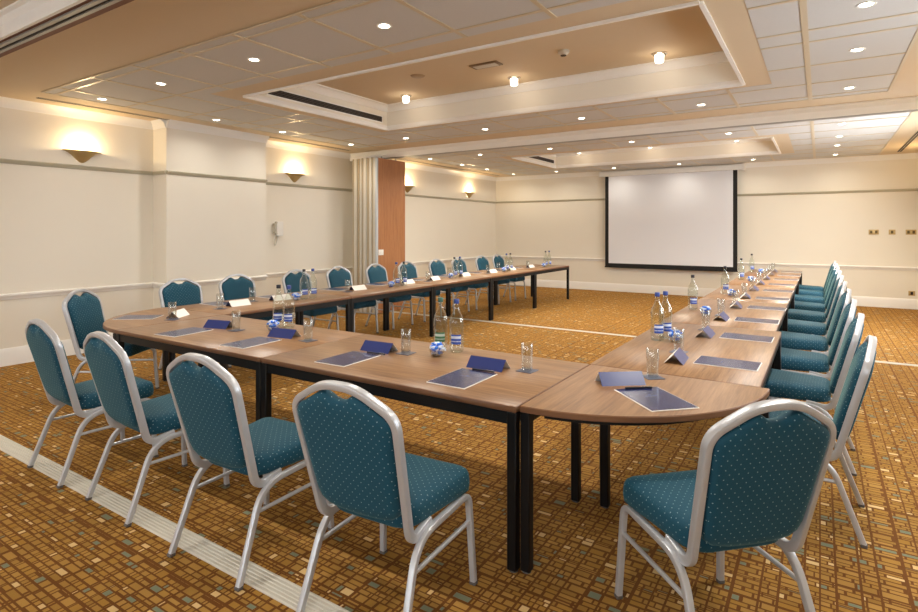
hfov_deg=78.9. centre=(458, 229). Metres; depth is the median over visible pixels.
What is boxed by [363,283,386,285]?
pad
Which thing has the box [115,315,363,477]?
conference table
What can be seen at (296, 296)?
wrapped mints
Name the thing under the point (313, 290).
water bottle
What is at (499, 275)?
conference table
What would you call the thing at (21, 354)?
baseboard
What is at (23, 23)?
trim
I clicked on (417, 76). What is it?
ceiling disc
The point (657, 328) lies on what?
water bottle
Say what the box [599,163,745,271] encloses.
projection screen
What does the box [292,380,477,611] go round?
banquet chair
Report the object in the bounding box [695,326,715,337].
tent card
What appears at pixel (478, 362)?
tent card
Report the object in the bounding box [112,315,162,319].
pad
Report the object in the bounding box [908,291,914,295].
wall socket
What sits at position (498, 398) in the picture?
conference table
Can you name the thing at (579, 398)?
table
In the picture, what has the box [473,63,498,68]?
diffuser
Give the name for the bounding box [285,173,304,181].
wall sconce
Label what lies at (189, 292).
banquet chair
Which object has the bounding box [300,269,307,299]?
water bottle
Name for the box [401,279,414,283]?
tent card
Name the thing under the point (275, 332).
tent card
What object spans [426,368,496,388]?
pad
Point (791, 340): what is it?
banquet chair
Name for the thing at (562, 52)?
smoke detector
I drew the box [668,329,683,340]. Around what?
wrapped mints
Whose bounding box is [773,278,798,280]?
pad
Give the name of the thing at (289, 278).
banquet chair
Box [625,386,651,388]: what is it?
ballpoint pen
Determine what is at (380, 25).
recessed light
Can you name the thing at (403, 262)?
water bottle
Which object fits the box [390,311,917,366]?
trim
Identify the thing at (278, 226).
wall phone
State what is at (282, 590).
trim
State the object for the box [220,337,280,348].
pad
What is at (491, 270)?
tent card
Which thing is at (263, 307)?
conference table
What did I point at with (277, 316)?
water bottle
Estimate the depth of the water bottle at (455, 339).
3.51 m
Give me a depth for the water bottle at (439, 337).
3.57 m
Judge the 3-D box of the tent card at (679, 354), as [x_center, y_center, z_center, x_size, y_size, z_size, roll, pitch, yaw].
[1.286,0.742,3.299,0.108,0.057,0.224,0,0,30]
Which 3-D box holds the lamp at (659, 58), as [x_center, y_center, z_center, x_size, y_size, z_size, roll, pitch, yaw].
[2.019,-1.730,5.625,0.150,0.100,0.150,0,0,33]
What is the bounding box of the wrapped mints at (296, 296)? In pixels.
[291,292,300,299]
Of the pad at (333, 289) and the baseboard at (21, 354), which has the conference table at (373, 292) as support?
the pad at (333, 289)
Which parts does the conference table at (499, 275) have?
leg, leg, leg, leg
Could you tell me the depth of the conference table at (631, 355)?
3.45 m
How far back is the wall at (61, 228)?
7.49 m
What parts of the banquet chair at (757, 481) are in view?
leg, seat rail, leg, seat, leg, frame, backrest, leg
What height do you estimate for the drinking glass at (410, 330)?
0.147 m
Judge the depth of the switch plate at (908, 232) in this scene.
10.58 m
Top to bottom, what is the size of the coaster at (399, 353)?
0.003 m
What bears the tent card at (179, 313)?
on the table at (110, 325)
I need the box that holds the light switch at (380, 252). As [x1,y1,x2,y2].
[378,249,383,254]
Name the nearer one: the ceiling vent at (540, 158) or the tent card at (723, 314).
the tent card at (723, 314)
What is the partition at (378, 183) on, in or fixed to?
on the floor
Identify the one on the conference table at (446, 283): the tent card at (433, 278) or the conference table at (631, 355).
the tent card at (433, 278)
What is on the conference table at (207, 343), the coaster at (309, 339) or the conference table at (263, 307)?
the coaster at (309, 339)
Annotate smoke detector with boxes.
[558,49,568,56]
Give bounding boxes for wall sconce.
[62,149,101,162]
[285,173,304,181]
[405,185,414,192]
[465,192,473,197]
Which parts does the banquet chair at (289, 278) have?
frame, backrest, seat, leg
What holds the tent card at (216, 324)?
on the conference table at (207, 343)
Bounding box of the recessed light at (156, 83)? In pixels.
[155,82,166,85]
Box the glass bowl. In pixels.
[429,349,444,356]
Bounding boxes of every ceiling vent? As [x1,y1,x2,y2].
[266,90,382,122]
[469,61,502,69]
[527,156,553,163]
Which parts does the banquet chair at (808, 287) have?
seat, backrest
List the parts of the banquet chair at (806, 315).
seat, backrest, frame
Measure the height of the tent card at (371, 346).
0.057 m
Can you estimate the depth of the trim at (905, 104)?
7.44 m
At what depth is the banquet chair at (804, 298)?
8.25 m
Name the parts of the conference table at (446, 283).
leg, leg, leg, leg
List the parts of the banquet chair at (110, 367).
leg, backrest, frame, leg, seat, seat rail, leg, leg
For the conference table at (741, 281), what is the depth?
8.34 m
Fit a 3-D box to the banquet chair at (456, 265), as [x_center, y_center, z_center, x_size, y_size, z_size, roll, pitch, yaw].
[0.210,1.018,10.822,0.616,0.965,0.500,0,0,33]
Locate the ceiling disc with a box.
[410,74,424,78]
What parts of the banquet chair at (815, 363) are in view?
seat rail, seat, frame, backrest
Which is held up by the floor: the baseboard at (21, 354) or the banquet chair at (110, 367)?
the banquet chair at (110, 367)
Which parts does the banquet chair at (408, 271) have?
leg, frame, backrest, leg, seat, leg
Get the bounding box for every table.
[103,307,220,380]
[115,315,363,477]
[169,292,350,370]
[261,334,588,572]
[300,282,433,336]
[385,274,491,335]
[449,269,535,319]
[495,264,568,307]
[520,365,769,573]
[589,322,780,477]
[660,298,787,369]
[701,285,794,308]
[727,276,798,293]
[745,269,801,284]
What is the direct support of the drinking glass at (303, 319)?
on the coaster at (309, 339)
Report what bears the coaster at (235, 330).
on the conference table at (207, 343)
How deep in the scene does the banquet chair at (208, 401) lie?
2.47 m
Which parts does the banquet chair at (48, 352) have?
leg, backrest, frame, leg, seat, leg, leg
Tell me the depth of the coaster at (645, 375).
2.90 m
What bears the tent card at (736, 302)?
on the conference table at (685, 315)
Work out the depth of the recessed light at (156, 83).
5.50 m
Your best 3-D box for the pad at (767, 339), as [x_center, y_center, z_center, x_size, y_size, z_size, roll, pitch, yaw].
[2.057,0.767,3.987,0.330,0.005,0.228,0,0,34]
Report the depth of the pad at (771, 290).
7.05 m
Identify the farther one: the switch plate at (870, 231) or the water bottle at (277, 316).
the switch plate at (870, 231)
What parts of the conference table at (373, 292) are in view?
leg, leg, leg, leg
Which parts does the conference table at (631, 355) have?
leg, leg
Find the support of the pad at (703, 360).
on the conference table at (631, 355)
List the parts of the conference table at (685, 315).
leg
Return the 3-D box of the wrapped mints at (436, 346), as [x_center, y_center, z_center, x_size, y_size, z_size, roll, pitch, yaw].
[-0.130,0.722,3.408,0.103,0.076,0.089,0,0,10]
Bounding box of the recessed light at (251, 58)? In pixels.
[247,57,260,61]
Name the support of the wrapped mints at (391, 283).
in the glass bowl
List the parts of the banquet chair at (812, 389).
seat rail, seat, leg, frame, leg, backrest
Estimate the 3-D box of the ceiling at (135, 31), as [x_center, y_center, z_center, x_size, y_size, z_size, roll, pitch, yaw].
[-0.113,-1.635,5.284,9.170,0.370,18.350,0,0,33]
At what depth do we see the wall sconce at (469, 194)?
14.21 m
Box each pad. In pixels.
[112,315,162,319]
[154,327,212,336]
[200,301,227,305]
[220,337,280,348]
[257,295,290,297]
[314,351,380,366]
[320,288,348,290]
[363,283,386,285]
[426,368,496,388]
[614,387,698,411]
[693,356,761,371]
[719,332,774,342]
[734,317,779,323]
[747,305,786,310]
[755,296,789,300]
[762,289,793,292]
[768,283,795,285]
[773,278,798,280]
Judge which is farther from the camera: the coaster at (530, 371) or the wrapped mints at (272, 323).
the wrapped mints at (272, 323)
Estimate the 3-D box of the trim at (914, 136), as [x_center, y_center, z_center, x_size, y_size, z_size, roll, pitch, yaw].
[1.767,-1.448,8.218,8.499,0.007,10.480,0,0,33]
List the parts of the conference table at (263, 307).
leg, leg, leg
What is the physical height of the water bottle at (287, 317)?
0.334 m
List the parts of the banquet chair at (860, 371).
seat, leg, leg, frame, backrest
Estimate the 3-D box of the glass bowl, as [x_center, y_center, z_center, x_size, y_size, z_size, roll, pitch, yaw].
[-0.134,0.745,3.410,0.104,0.050,0.104,0,0,33]
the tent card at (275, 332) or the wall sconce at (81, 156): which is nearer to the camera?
the tent card at (275, 332)
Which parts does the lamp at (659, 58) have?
lamp shade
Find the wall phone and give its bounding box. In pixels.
[273,221,282,245]
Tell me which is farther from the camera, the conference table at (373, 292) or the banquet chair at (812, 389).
the conference table at (373, 292)
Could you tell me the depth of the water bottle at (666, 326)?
3.94 m
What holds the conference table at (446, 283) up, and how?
on the floor
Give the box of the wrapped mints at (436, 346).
[430,341,445,354]
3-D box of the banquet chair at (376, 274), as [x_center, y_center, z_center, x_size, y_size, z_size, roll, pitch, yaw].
[-1.110,1.018,8.781,0.616,0.965,0.500,0,0,33]
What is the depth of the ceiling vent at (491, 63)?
5.97 m
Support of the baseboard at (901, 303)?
attached to the wall at (823, 229)
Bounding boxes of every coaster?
[227,329,244,331]
[299,338,317,341]
[396,351,415,355]
[516,367,537,373]
[643,374,664,379]
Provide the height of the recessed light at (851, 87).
0.009 m
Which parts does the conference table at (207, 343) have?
leg, leg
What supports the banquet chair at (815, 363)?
on the floor
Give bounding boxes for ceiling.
[0,0,917,176]
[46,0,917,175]
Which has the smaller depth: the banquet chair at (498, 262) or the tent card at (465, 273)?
the tent card at (465, 273)
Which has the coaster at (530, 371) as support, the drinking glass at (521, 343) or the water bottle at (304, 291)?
the drinking glass at (521, 343)
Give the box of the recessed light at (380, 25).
[376,23,391,28]
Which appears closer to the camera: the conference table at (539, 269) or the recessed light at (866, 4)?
the recessed light at (866, 4)
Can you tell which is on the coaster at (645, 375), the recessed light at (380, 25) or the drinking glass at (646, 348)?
the drinking glass at (646, 348)
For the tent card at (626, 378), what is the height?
0.057 m
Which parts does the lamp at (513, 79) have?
lamp shade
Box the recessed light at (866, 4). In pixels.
[856,1,876,7]
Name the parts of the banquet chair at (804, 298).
seat, backrest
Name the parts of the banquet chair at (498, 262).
frame, backrest, seat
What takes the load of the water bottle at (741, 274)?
on the conference table at (741, 281)
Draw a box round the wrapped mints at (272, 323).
[267,320,279,329]
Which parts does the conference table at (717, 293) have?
leg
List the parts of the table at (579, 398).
leg, leg, leg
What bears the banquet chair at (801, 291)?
on the floor
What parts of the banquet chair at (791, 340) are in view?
seat, frame, backrest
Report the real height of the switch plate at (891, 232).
0.095 m
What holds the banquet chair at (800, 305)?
on the floor
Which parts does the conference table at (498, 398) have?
leg, leg, leg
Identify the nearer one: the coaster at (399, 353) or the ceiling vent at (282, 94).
the coaster at (399, 353)
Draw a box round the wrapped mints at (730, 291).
[727,289,735,295]
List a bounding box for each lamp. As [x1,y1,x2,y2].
[400,94,411,102]
[508,76,519,85]
[651,51,666,63]
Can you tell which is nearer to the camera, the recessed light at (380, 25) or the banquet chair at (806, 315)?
the recessed light at (380, 25)
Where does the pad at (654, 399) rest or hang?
on the table at (579, 398)
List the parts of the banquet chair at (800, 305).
seat, backrest, frame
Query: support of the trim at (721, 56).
attached to the ceiling at (135, 31)
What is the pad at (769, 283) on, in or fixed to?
on the conference table at (741, 281)
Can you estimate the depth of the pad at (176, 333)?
4.16 m
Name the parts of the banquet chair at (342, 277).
leg, frame, backrest, seat, leg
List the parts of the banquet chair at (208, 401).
leg, backrest, frame, seat, leg, leg, seat rail, leg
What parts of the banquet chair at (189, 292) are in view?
frame, backrest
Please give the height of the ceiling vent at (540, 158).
0.099 m
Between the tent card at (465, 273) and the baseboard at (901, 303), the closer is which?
the tent card at (465, 273)
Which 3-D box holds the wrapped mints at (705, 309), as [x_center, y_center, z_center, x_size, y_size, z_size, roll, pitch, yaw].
[2.228,0.722,5.045,0.089,0.076,0.103,0,0,39]
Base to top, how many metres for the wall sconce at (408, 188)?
0.143 m
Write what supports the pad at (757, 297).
on the conference table at (717, 293)
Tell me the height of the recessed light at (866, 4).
0.009 m
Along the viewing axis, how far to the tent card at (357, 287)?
7.16 m
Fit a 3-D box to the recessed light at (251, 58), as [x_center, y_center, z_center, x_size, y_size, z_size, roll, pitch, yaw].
[-1.738,-1.444,4.733,0.112,0.009,0.112,0,0,33]
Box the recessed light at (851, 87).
[843,86,855,89]
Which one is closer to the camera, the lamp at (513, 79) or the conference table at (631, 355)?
the conference table at (631, 355)
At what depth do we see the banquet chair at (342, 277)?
8.10 m
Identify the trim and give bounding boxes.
[0,0,133,57]
[0,96,917,180]
[0,158,917,202]
[0,256,917,300]
[0,435,349,611]
[36,97,917,175]
[42,0,917,175]
[243,0,780,167]
[350,96,917,161]
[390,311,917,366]
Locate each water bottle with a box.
[273,284,284,326]
[283,285,294,327]
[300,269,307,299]
[309,268,316,297]
[394,262,399,286]
[400,261,406,285]
[434,297,447,348]
[449,299,463,352]
[650,292,663,340]
[659,291,671,338]
[688,275,697,309]
[721,266,728,293]
[738,258,744,279]
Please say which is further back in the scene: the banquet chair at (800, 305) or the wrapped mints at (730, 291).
the banquet chair at (800, 305)
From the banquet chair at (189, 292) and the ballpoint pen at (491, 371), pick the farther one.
the banquet chair at (189, 292)
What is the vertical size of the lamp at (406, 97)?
0.100 m
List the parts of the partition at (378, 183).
panel, panel, panel, panel, edge trim, panel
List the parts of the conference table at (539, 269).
leg, leg, leg, leg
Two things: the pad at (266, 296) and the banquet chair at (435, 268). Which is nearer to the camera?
the pad at (266, 296)
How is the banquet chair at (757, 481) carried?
on the floor
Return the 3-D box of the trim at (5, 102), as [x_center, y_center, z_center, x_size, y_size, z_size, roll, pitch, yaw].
[-0.113,-1.400,5.284,9.170,0.100,18.350,0,0,33]
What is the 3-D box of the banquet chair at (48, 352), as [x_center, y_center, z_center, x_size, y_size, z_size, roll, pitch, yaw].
[-2.369,1.018,3.588,0.500,0.965,0.616,0,0,36]
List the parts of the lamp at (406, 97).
lamp shade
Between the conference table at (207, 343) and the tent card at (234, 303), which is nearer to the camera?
the conference table at (207, 343)
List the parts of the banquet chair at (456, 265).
frame, backrest, leg, seat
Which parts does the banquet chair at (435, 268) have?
frame, backrest, leg, seat, leg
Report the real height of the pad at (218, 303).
0.005 m
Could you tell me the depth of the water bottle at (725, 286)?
6.71 m
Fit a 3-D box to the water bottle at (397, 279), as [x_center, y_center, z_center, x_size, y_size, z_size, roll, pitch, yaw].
[-0.850,0.603,7.577,0.091,0.334,0.092,0,0,-37]
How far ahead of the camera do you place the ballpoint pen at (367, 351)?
3.43 m
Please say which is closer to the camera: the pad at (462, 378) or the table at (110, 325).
the pad at (462, 378)
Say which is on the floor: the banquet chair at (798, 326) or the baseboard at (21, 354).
the banquet chair at (798, 326)
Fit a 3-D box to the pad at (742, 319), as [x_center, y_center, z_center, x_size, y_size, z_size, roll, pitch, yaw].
[2.526,0.767,4.732,0.330,0.005,0.228,0,0,32]
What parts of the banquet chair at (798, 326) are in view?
seat, frame, backrest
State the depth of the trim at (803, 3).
5.38 m
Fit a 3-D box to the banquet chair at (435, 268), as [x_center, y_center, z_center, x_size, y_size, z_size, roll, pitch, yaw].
[-0.197,1.018,10.193,0.616,0.965,0.500,0,0,35]
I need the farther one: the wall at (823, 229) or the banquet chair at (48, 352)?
the wall at (823, 229)
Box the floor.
[0,284,917,611]
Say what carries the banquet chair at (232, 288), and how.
on the floor
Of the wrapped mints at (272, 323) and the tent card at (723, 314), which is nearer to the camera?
the wrapped mints at (272, 323)
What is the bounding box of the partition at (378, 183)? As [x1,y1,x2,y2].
[353,156,404,313]
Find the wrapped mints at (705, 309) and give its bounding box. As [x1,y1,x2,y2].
[700,306,710,313]
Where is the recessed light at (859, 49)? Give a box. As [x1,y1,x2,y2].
[849,47,865,51]
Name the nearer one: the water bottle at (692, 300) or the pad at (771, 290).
the water bottle at (692, 300)
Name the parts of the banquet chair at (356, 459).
leg, backrest, frame, leg, seat, leg, seat rail, leg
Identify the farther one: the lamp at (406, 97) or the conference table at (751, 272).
the conference table at (751, 272)
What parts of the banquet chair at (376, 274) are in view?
leg, frame, backrest, leg, seat, leg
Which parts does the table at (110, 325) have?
leg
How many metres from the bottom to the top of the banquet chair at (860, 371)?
0.965 m
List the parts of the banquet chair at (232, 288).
frame, backrest, seat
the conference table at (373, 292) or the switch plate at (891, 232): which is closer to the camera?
the conference table at (373, 292)
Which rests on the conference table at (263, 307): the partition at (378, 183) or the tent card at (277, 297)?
the tent card at (277, 297)
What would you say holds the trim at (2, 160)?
attached to the wall at (61, 228)
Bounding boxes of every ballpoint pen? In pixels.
[367,351,384,354]
[472,368,494,372]
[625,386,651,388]
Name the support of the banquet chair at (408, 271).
on the floor
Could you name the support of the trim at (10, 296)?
attached to the wall at (61, 228)
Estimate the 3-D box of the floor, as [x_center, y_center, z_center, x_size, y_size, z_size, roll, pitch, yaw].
[-0.113,1.550,5.284,9.170,0.100,18.350,0,0,33]
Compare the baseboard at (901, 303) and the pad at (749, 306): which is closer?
the pad at (749, 306)
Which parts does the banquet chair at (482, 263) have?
frame, backrest, seat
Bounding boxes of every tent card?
[167,308,188,317]
[203,319,234,328]
[226,299,250,306]
[267,328,301,338]
[269,294,291,300]
[349,285,366,290]
[360,340,397,353]
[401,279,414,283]
[428,276,440,280]
[459,272,470,275]
[466,355,509,371]
[487,269,496,272]
[595,371,645,385]
[664,347,688,364]
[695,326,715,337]
[713,311,729,320]
[730,301,742,308]
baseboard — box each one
[0,291,445,366]
[501,279,917,309]
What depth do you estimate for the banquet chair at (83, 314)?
4.94 m
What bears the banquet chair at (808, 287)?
on the floor
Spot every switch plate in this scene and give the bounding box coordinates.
[869,230,878,234]
[889,230,895,234]
[906,230,915,234]
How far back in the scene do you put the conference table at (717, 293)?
6.66 m
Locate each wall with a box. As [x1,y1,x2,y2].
[0,107,495,348]
[496,159,917,298]
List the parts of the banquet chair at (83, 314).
leg, frame, backrest, seat, leg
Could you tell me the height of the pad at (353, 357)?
0.005 m
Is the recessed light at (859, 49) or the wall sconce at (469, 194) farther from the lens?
the wall sconce at (469, 194)
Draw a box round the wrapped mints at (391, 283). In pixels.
[387,281,394,286]
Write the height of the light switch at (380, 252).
0.100 m
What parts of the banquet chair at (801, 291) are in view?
seat, backrest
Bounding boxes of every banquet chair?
[25,319,158,488]
[62,289,159,388]
[83,331,229,527]
[158,278,231,369]
[166,353,334,591]
[218,274,280,321]
[282,269,338,329]
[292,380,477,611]
[326,266,378,332]
[365,263,413,329]
[398,261,441,321]
[428,259,469,314]
[451,257,487,309]
[475,255,510,304]
[492,254,525,300]
[614,399,836,611]
[764,313,864,475]
[769,335,876,548]
[779,281,846,350]
[779,288,851,368]
[781,299,856,395]
[788,270,841,312]
[788,275,843,334]
[795,263,837,304]
[795,266,839,303]
[799,261,835,291]
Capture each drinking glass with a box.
[303,319,312,340]
[401,330,410,353]
[521,343,532,370]
[646,348,658,377]

